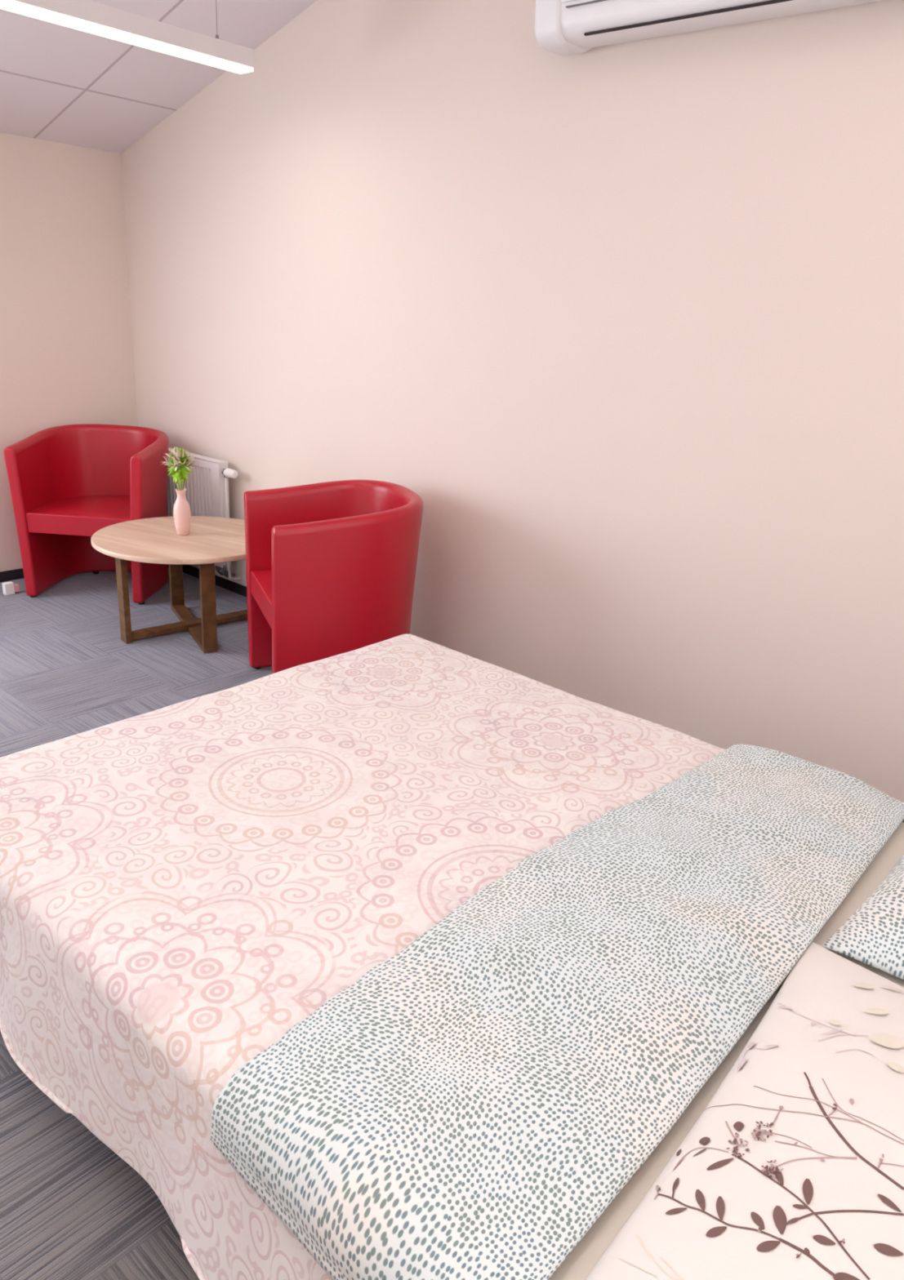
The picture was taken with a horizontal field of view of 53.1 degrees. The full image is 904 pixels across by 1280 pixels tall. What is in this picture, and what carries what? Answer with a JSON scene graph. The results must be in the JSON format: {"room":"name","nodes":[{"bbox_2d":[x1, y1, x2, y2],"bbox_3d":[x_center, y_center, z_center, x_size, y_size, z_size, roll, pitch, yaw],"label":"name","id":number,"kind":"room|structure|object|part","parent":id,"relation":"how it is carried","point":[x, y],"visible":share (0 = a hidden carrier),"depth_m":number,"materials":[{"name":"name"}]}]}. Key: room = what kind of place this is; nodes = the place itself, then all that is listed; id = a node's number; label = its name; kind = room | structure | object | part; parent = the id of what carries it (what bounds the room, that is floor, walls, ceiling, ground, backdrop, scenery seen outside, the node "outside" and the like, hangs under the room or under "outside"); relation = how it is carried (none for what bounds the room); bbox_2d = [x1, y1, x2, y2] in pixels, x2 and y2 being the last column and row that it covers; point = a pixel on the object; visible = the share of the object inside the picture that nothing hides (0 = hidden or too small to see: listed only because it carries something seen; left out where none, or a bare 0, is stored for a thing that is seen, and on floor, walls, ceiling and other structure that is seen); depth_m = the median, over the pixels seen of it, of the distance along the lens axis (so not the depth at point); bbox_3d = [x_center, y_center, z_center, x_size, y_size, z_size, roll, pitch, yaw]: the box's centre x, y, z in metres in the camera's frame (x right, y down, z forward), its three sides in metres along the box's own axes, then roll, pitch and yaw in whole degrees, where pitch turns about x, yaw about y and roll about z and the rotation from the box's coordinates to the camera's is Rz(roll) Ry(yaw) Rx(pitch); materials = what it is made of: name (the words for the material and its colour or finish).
{"room":"bedroom","nodes":[
{"label":"bedroom","id":0,"kind":"room"},
{"bbox_2d":[0,132,137,572],"bbox_3d":[-3.291,-1.081,3.652,0.150,2.190,4.300,20,25,38],"label":"wall","id":1,"kind":"structure","parent":0,"point":[66,346],"depth_m":4.74,"materials":[{"name":"paint"}]},
{"bbox_2d":[0,568,24,582],"bbox_3d":[-3.293,-0.057,3.962,0.010,0.055,4.290,20,25,38],"label":"baseboard","id":2,"kind":"structure","parent":1,"relation":"attached to","point":[16,574],"depth_m":4.92,"materials":[{"name":"black plastic"}]},
{"bbox_2d":[0,566,271,1279],"bbox_3d":[-0.992,0.859,2.103,6.500,0.150,4.600,20,25,38],"label":"floor","id":3,"kind":"structure","parent":0,"point":[72,1208],"depth_m":3.32,"materials":[{"name":"carpet"}]},
{"bbox_2d":[2,581,19,595],"bbox_3d":[-2.290,-0.271,4.703,0.036,0.062,0.074,20,25,38],"label":"power adapter","id":4,"kind":"object","parent":3,"relation":"on","point":[9,588],"visible":1,"depth_m":4.68,"materials":[{"name":"white plastic"}]},
{"bbox_2d":[3,423,168,604],"bbox_3d":[-1.849,-0.687,4.803,0.688,0.825,0.630,4,20,2],"label":"armchair","id":5,"kind":"object","parent":3,"relation":"on","point":[68,483],"visible":0.92,"depth_m":4.73,"materials":[{"name":"red leather"}]},
{"bbox_3d":[-1.851,-0.666,4.777,0.536,0.112,0.543,4,20,2],"label":"seat","id":6,"kind":"part","parent":5,"relation":"part of","materials":[{"name":"red leather"}]},
{"bbox_2d":[90,515,247,653],"bbox_3d":[-1.234,-0.269,4.281,0.848,0.460,0.848,13,22,24],"label":"coffee table","id":7,"kind":"object","parent":3,"relation":"on","point":[211,540],"visible":0.7,"depth_m":4.09,"materials":[{"name":"brown wood"}]},
{"bbox_3d":[-1.235,-0.257,4.285,0.680,0.435,0.062,-14,26,-39],"label":"leg frame","id":8,"kind":"part","parent":7,"relation":"part of","materials":[{"name":"brown wood"}]},
{"bbox_2d":[173,488,191,535],"bbox_3d":[-1.249,-0.593,4.188,0.080,0.210,0.078,20,25,38],"label":"vase","id":9,"kind":"object","parent":7,"relation":"on","point":[181,508],"visible":1,"depth_m":4.16,"materials":[{"name":"pink ceramic"}]},
{"bbox_2d":[161,446,195,490],"bbox_3d":[-1.240,-0.764,4.125,0.165,0.233,0.168,20,25,38],"label":"flower bouquet","id":10,"kind":"object","parent":9,"relation":"in","point":[178,459],"visible":1,"depth_m":4.10,"materials":[{"name":"green plant"}]},
{"bbox_3d":[-1.242,-0.702,4.149,0.056,0.100,0.057,20,25,38],"label":"stem","id":11,"kind":"part","parent":10,"relation":"part of","materials":[{"name":"green plant"}]},
{"bbox_3d":[-1.235,-0.257,4.285,0.062,0.435,0.680,-7,23,-27],"label":"leg frame","id":12,"kind":"part","parent":7,"relation":"part of","materials":[{"name":"brown wood"}]},
{"bbox_2d":[243,480,422,674],"bbox_3d":[-0.462,-0.191,3.655,0.630,0.825,0.688,-5,21,-21],"label":"armchair","id":13,"kind":"object","parent":3,"relation":"on","point":[331,566],"visible":0.86,"depth_m":3.36,"materials":[{"name":"red leather"}]},
{"bbox_3d":[-0.492,-0.178,3.647,0.543,0.112,0.536,-5,21,-21],"label":"seat","id":14,"kind":"part","parent":13,"relation":"part of","materials":[{"name":"red leather"}]},
{"bbox_2d":[548,822,903,1279],"bbox_3d":[0.107,0.648,1.926,2.071,0.486,1.517,20,25,38],"label":"bed","id":15,"kind":"object","parent":3,"relation":"on","point":[584,1255],"visible":0.02,"depth_m":1.23,"materials":[{"name":"beige fabric"}]},
{"bbox_2d":[0,634,725,1279],"bbox_3d":[-0.113,0.493,2.083,1.602,0.363,1.632,20,25,38],"label":"bedspread","id":16,"kind":"object","parent":15,"relation":"on","point":[184,885],"visible":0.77,"depth_m":1.74,"materials":[{"name":"fabric"}]},
{"bbox_2d":[210,744,903,1279],"bbox_3d":[0.375,0.537,1.661,0.511,0.191,1.624,20,25,38],"label":"duvet","id":17,"kind":"object","parent":16,"relation":"on","point":[468,1107],"visible":0.98,"depth_m":1.30,"materials":[{"name":"fabric"}]},
{"bbox_2d":[584,941,903,1279],"bbox_3d":[0.515,0.672,1.033,0.592,0.119,0.985,20,25,38],"label":"pillow","id":18,"kind":"object","parent":15,"relation":"on","point":[793,1169],"visible":0.98,"depth_m":1.07,"materials":[{"name":"fabric"}]},
{"bbox_2d":[820,853,903,979],"bbox_3d":[1.039,0.490,1.623,0.505,0.117,0.636,20,25,38],"label":"pillow","id":19,"kind":"object","parent":15,"relation":"on","point":[873,935],"visible":1,"depth_m":1.56,"materials":[{"name":"fabric"}]},
{"bbox_2d":[0,0,317,153],"bbox_3d":[-0.882,-1.873,1.055,6.500,1.410,4.451,20,25,38],"label":"ceiling","id":20,"kind":"structure","parent":0,"point":[59,83],"depth_m":3.92,"materials":[{"name":"tile"}]},
{"bbox_2d":[0,0,253,74],"bbox_3d":[-1.565,-2.053,2.513,0.084,0.358,2.400,20,25,38],"label":"pendant light","id":21,"kind":"object","parent":20,"relation":"hanging from","point":[85,15],"visible":1,"depth_m":3.06,"materials":[{"name":"white metal"}]},
{"bbox_2d":[120,0,903,802],"bbox_3d":[0.593,-1.407,3.046,6.500,3.637,0.150,20,25,38],"label":"wall","id":22,"kind":"structure","parent":0,"point":[624,322],"depth_m":3.20,"materials":[{"name":"paint"}]},
{"bbox_2d":[167,447,240,580],"bbox_3d":[-1.362,-0.686,4.917,0.702,0.633,0.098,20,25,38],"label":"radiator","id":23,"kind":"object","parent":22,"relation":"attached to","point":[206,494],"visible":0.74,"depth_m":4.76,"materials":[{"name":"white metal"}]},
{"bbox_2d":[168,447,227,463],"bbox_3d":[-1.395,-0.988,4.826,0.600,0.006,0.056,20,25,38],"label":"grille","id":24,"kind":"object","parent":23,"relation":"attached to","point":[199,459],"depth_m":4.72,"materials":[{"name":"white metal"}]},
{"bbox_3d":[-1.186,-0.654,4.735,0.003,0.541,0.054,20,25,38],"label":"panel","id":25,"kind":"part","parent":23,"relation":"part of","materials":[{"name":"white metal"}]},
{"bbox_2d":[168,564,247,597],"bbox_3d":[0.442,0.292,3.597,6.200,0.055,0.010,20,25,38],"label":"baseboard","id":26,"kind":"structure","parent":22,"relation":"attached to","point":[230,585],"depth_m":4.99,"materials":[{"name":"black plastic"}]},
{"bbox_2d":[534,0,883,56],"bbox_3d":[0.769,-1.869,2.489,1.200,0.303,0.206,20,25,38],"label":"air conditioner","id":27,"kind":"object","parent":22,"relation":"attached to","point":[562,28],"visible":1,"depth_m":2.64,"materials":[{"name":"white plastic"}]},
{"bbox_3d":[0.713,-1.882,2.416,1.000,0.170,0.019,20,25,38],"label":"panel","id":28,"kind":"part","parent":27,"relation":"part of","materials":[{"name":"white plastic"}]}
]}

